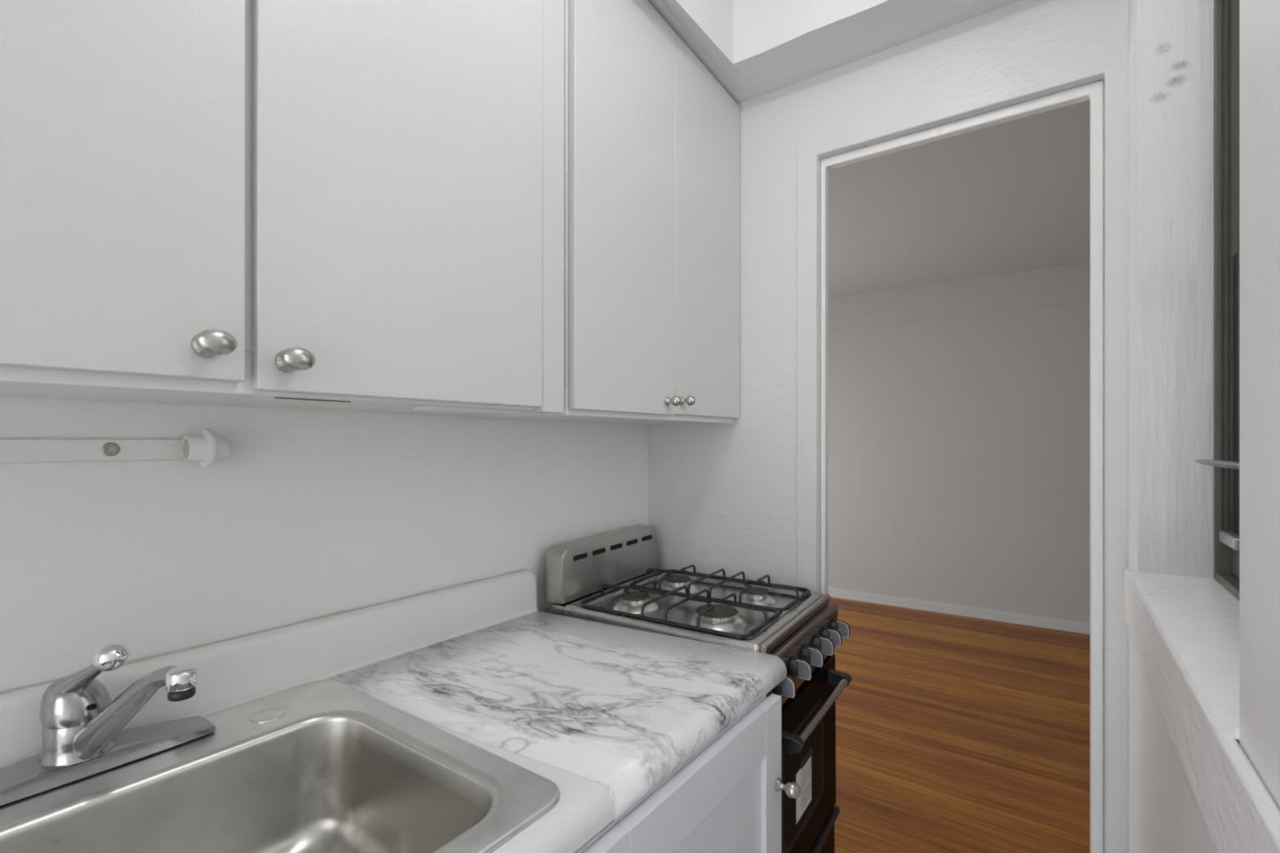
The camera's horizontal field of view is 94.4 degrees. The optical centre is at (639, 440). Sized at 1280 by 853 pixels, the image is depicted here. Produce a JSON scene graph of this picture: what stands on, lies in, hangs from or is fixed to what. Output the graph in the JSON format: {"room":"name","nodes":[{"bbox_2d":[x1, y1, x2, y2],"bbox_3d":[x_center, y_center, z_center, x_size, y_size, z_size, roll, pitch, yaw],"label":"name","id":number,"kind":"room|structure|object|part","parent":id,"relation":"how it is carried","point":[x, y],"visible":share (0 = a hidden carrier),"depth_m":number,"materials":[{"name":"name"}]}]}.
{"room":"kitchen","nodes":[
{"label":"kitchen","id":0,"kind":"room"},
{"bbox_2d":[0,395,648,692],"bbox_3d":[-0.758,0.054,0.879,0.100,2.550,2.530,0,0,36],"label":"wall","id":1,"kind":"structure","parent":0,"point":[310,513],"depth_m":0.99,"materials":[{"name":"white paint"}]},
{"bbox_2d":[0,428,232,467],"bbox_3d":[-0.917,0.011,0.525,0.059,0.059,0.970,0,0,36],"label":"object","id":2,"kind":"object","parent":1,"relation":"attached to","point":[206,448],"visible":1,"depth_m":0.82,"materials":[{"name":"white paint"}]},
{"bbox_2d":[181,428,232,467],"bbox_3d":[-0.649,0.011,0.893,0.059,0.059,0.058,0,0,36],"label":"socket","id":3,"kind":"object","parent":2,"relation":"attached to","point":[206,448],"depth_m":0.88,"materials":[{"name":"beige plastic"}]},
{"bbox_2d":[0,569,537,768],"bbox_3d":[-0.851,0.365,0.638,0.028,0.100,2.012,0,0,36],"label":"backsplash","id":4,"kind":"structure","parent":1,"relation":"attached to","point":[233,673],"depth_m":1.00,"materials":[{"name":"white laminate"}]},
{"bbox_2d":[0,0,564,415],"bbox_3d":[-0.602,-0.533,0.700,0.360,0.968,1.226,0,0,36],"label":"upper cabinet","id":5,"kind":"object","parent":1,"relation":"attached to","point":[348,205],"visible":1,"depth_m":0.71,"materials":[{"name":"white paint"}]},
{"bbox_3d":[-0.644,-0.542,0.420,0.018,0.950,0.642,0,0,36],"label":"door","id":6,"kind":"part","parent":5,"relation":"part of","materials":[{"name":"grey paint"}]},
{"bbox_3d":[-0.454,-0.103,0.632,0.040,0.028,0.037,0,0,36],"label":"knob","id":7,"kind":"part","parent":5,"relation":"part of","materials":[{"name":"silver metal"}]},
{"bbox_3d":[-0.406,-0.095,0.698,0.040,0.028,0.037,0,0,36],"label":"knob","id":8,"kind":"part","parent":5,"relation":"part of","materials":[{"name":"silver metal"}]},
{"bbox_3d":[-0.314,-0.538,0.875,0.018,0.957,0.456,0,0,36],"label":"door","id":9,"kind":"part","parent":5,"relation":"part of","materials":[{"name":"grey paint"}]},
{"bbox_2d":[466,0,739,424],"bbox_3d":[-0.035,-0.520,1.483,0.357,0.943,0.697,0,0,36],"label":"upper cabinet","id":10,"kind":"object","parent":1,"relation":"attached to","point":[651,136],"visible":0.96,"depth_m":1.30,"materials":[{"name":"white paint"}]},
{"bbox_3d":[-0.027,-0.526,1.269,0.018,0.932,0.350,0,0,36],"label":"door","id":11,"kind":"part","parent":10,"relation":"part of","materials":[{"name":"grey paint"}]},
{"bbox_3d":[0.078,-0.091,1.366,0.038,0.024,0.024,0,0,36],"label":"knob","id":12,"kind":"part","parent":10,"relation":"part of","materials":[{"name":"silver metal"}]},
{"bbox_3d":[0.115,-0.096,1.417,0.038,0.024,0.024,0,0,36],"label":"knob","id":13,"kind":"part","parent":10,"relation":"part of","materials":[{"name":"silver metal"}]},
{"bbox_3d":[0.175,-0.516,1.549,0.018,0.906,0.339,0,0,36],"label":"door","id":14,"kind":"part","parent":10,"relation":"part of","materials":[{"name":"grey paint"}]},
{"bbox_2d":[647,0,760,103],"bbox_3d":[-0.562,-1.089,0.736,0.385,0.263,2.530,0,0,36],"label":"crown molding","id":15,"kind":"structure","parent":0,"point":[705,27],"depth_m":1.45,"materials":[{"name":"white paint"}]},
{"bbox_2d":[648,0,1127,852],"bbox_3d":[0.351,0.054,1.673,5.000,2.550,0.060,0,0,36],"label":"wall","id":16,"kind":"structure","parent":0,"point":[721,495],"depth_m":1.53,"materials":[{"name":"white paint"}]},
{"bbox_2d":[796,80,1103,852],"bbox_3d":[0.698,0.259,1.417,0.648,2.139,0.058,0,0,36],"label":"door frame","id":17,"kind":"structure","parent":16,"relation":"attached to","point":[1093,92],"depth_m":1.44,"materials":[{"name":"white paint"}]},
{"bbox_3d":[0.441,0.259,1.569,0.053,2.139,0.003,0,0,36],"label":"casing","id":18,"kind":"part","parent":17,"relation":"part of","materials":[{"name":"white paint"}]},
{"bbox_2d":[827,302,1089,622],"bbox_3d":[2.412,0.029,4.596,5.107,2.600,0.100,0,0,34],"label":"wall","id":19,"kind":"structure","parent":0,"point":[958,446],"depth_m":4.50,"materials":[{"name":"grey paint"}]},
{"bbox_2d":[827,262,1089,328],"bbox_3d":[2.375,-1.087,4.553,4.894,0.268,0.013,0,0,34],"label":"beam","id":20,"kind":"structure","parent":19,"relation":"attached to","point":[1069,284],"depth_m":4.49,"materials":[{"name":"grey paint"}]},
{"bbox_2d":[827,586,1089,634],"bbox_3d":[2.372,1.292,4.550,4.894,0.075,0.022,0,0,34],"label":"baseboard","id":21,"kind":"structure","parent":19,"relation":"attached to","point":[1067,625],"depth_m":4.48,"materials":[{"name":"grey paint"}]},
{"bbox_2d":[827,100,1089,297],"bbox_3d":[1.418,-1.246,3.228,5.100,0.050,3.710,0,0,36],"label":"ceiling","id":22,"kind":"structure","parent":0,"point":[1011,197],"depth_m":3.12,"materials":[{"name":"grey paint"}]},
{"bbox_2d":[829,596,1089,852],"bbox_3d":[1.401,1.354,3.204,5.100,0.050,3.770,0,0,36],"label":"floor","id":23,"kind":"structure","parent":0,"point":[955,734],"depth_m":2.67,"materials":[{"name":"brown wood"}]},
{"bbox_2d":[1127,0,1279,852],"bbox_3d":[0.366,0.054,0.066,0.280,2.550,2.530,0,0,35],"label":"wall","id":24,"kind":"structure","parent":0,"point":[1171,42],"depth_m":1.00,"materials":[{"name":"white paint"}]},
{"bbox_2d":[1124,0,1279,852],"bbox_3d":[0.348,-0.376,0.078,0.308,1.429,2.335,0,0,36],"label":"window","id":25,"kind":"structure","parent":24,"relation":"in","point":[1184,631],"depth_m":0.80,"materials":[{"name":"white paint"}]},
{"bbox_3d":[0.788,0.245,0.683,0.306,0.031,0.700,0,0,36],"label":"sill","id":26,"kind":"part","parent":25,"relation":"part of","materials":[{"name":"white paint"}]},
{"bbox_3d":[0.905,0.037,0.923,0.016,0.015,0.074,0,0,-7],"label":"latch lever","id":27,"kind":"part","parent":25,"relation":"part of","materials":[{"name":"silver metal"}]},
{"bbox_3d":[0.800,-0.430,0.675,0.103,1.319,0.692,0,0,35],"label":"frame","id":28,"kind":"part","parent":25,"relation":"part of","materials":[{"name":"brown metal"}]},
{"bbox_3d":[0.925,0.155,0.925,0.016,0.019,0.100,0,0,35],"label":"latch plate","id":29,"kind":"part","parent":25,"relation":"part of","materials":[{"name":"silver metal"}]},
{"bbox_3d":[0.799,0.188,0.675,0.065,0.058,0.668,0,0,35],"label":"rail","id":30,"kind":"part","parent":25,"relation":"part of","materials":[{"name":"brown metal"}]},
{"bbox_3d":[0.784,-0.072,0.686,0.022,0.457,0.668,0,0,35],"label":"sash","id":31,"kind":"part","parent":25,"relation":"part of","materials":[{"name":"grey metal"}]},
{"bbox_3d":[-0.079,1.354,0.385,1.780,0.050,2.530,0,0,36],"label":"floor","id":32,"kind":"structure","parent":0,"visible":0},
{"bbox_2d":[573,693,800,852],"bbox_3d":[-0.581,0.894,0.444,0.694,0.867,2.016,0,0,36],"label":"base cabinet","id":33,"kind":"object","parent":32,"relation":"on","point":[726,797],"visible":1,"depth_m":0.91,"materials":[{"name":"white wood"}]},
{"bbox_2d":[0,568,786,852],"bbox_3d":[-0.587,0.384,0.483,0.640,0.145,2.071,0,0,36],"label":"countertop","id":34,"kind":"structure","parent":33,"relation":"on","point":[603,713],"depth_m":0.97,"materials":[{"name":"white stone"}]},
{"bbox_2d":[0,642,216,806],"bbox_3d":[-0.621,0.328,0.683,0.269,0.166,0.278,0,0,36],"label":"faucet","id":35,"kind":"object","parent":34,"relation":"on","point":[82,735],"visible":1,"depth_m":0.71,"materials":[{"name":"silver metal"}]},
{"bbox_3d":[-0.685,0.300,0.731,0.084,0.074,0.033,0,0,3],"label":"lever","id":36,"kind":"part","parent":35,"relation":"part of","materials":[{"name":"silver metal"}]},
{"bbox_3d":[-0.702,0.398,0.741,0.070,0.021,0.278,0,0,36],"label":"deck plate","id":37,"kind":"part","parent":35,"relation":"part of","materials":[{"name":"silver metal"}]},
{"bbox_3d":[-0.602,0.321,0.691,0.209,0.143,0.032,0,0,26],"label":"spout","id":38,"kind":"part","parent":35,"relation":"part of","materials":[{"name":"silver metal"}]},
{"bbox_2d":[0,680,560,852],"bbox_3d":[-0.498,0.497,0.607,0.575,0.178,0.642,0,0,36],"label":"sink","id":39,"kind":"object","parent":34,"relation":"in","point":[324,766],"visible":0.99,"depth_m":0.79,"materials":[{"name":"metal"}]},
{"bbox_3d":[0.093,0.832,0.874,0.007,0.634,0.429,0,0,36],"label":"panel","id":40,"kind":"part","parent":33,"relation":"part of","materials":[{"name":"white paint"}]},
{"bbox_3d":[0.264,0.617,1.052,0.042,0.027,0.027,0,0,36],"label":"knob","id":41,"kind":"part","parent":33,"relation":"part of","materials":[{"name":"silver metal"}]},
{"bbox_2d":[545,524,851,852],"bbox_3d":[0.159,0.789,1.474,0.634,1.078,0.482,0,1,34],"label":"gas stove","id":42,"kind":"object","parent":32,"relation":"on","point":[612,577],"visible":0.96,"depth_m":1.41,"materials":[{"name":"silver metal"}]},
{"bbox_3d":[-0.011,0.403,1.466,0.115,0.014,0.115,0,1,34],"label":"burner","id":43,"kind":"part","parent":42,"relation":"part of","materials":[{"name":"silver metal"}]},
{"bbox_3d":[0.104,0.400,1.633,0.115,0.014,0.115,0,1,34],"label":"burner","id":44,"kind":"part","parent":42,"relation":"part of","materials":[{"name":"silver metal"}]},
{"bbox_2d":[551,570,824,652],"bbox_3d":[0.128,0.407,1.492,0.548,0.025,0.442,0,1,34],"label":"cooktop","id":45,"kind":"object","parent":42,"relation":"in","point":[788,613],"depth_m":1.41,"materials":[{"name":"metal"}]},
{"bbox_3d":[0.173,0.403,1.337,0.131,0.014,0.131,0,1,34],"label":"burner","id":46,"kind":"part","parent":42,"relation":"part of","materials":[{"name":"silver metal"}]},
{"bbox_3d":[0.295,0.400,1.501,0.105,0.014,0.105,0,1,34],"label":"burner","id":47,"kind":"part","parent":42,"relation":"part of","materials":[{"name":"silver metal"}]},
{"bbox_3d":[0.271,0.473,1.153,0.015,0.041,0.041,0,1,34],"label":"control knob","id":48,"kind":"part","parent":42,"relation":"part of","materials":[{"name":"black plastic"}]},
{"bbox_3d":[0.325,0.471,1.233,0.015,0.041,0.041,0,1,34],"label":"control knob","id":49,"kind":"part","parent":42,"relation":"part of","materials":[{"name":"black plastic"}]},
{"bbox_3d":[0.370,0.480,1.335,0.029,0.119,0.445,0,1,34],"label":"control panel","id":50,"kind":"part","parent":42,"relation":"part of","materials":[{"name":"silver metal"}]},
{"bbox_3d":[0.369,0.470,1.299,0.015,0.041,0.041,0,1,34],"label":"control knob","id":51,"kind":"part","parent":42,"relation":"part of","materials":[{"name":"black plastic"}]},
{"bbox_3d":[0.369,0.739,1.338,0.024,0.383,0.436,0,1,34],"label":"oven door","id":52,"kind":"part","parent":42,"relation":"part of","materials":[{"name":"black glass"}]},
{"bbox_3d":[0.412,0.468,1.364,0.015,0.041,0.041,0,1,34],"label":"control knob","id":53,"kind":"part","parent":42,"relation":"part of","materials":[{"name":"black plastic"}]},
{"bbox_3d":[0.398,0.580,1.285,0.019,0.016,0.340,0,1,34],"label":"door handle","id":54,"kind":"part","parent":42,"relation":"part of","materials":[{"name":"silver metal"}]},
{"bbox_3d":[0.448,0.467,1.417,0.015,0.041,0.041,0,1,34],"label":"control knob","id":55,"kind":"part","parent":42,"relation":"part of","materials":[{"name":"black plastic"}]},
{"bbox_3d":[0.371,1.088,1.344,0.020,0.275,0.436,0,1,34],"label":"drawer","id":56,"kind":"part","parent":42,"relation":"part of","materials":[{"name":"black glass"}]},
{"bbox_3d":[0.489,0.466,1.479,0.015,0.041,0.041,0,1,34],"label":"control knob","id":57,"kind":"part","parent":42,"relation":"part of","materials":[{"name":"black plastic"}]},
{"bbox_3d":[-0.102,-1.246,0.439,1.680,0.050,2.590,0,0,36],"label":"ceiling","id":58,"kind":"structure","parent":0,"visible":0},
{"bbox_2d":[733,0,1020,95],"bbox_3d":[0.616,-1.089,1.337,0.815,0.263,0.173,0,0,36],"label":"ceiling beam","id":59,"kind":"structure","parent":58,"relation":"attached to","point":[778,44],"depth_m":1.42,"materials":[{"name":"white paint"}]}
]}

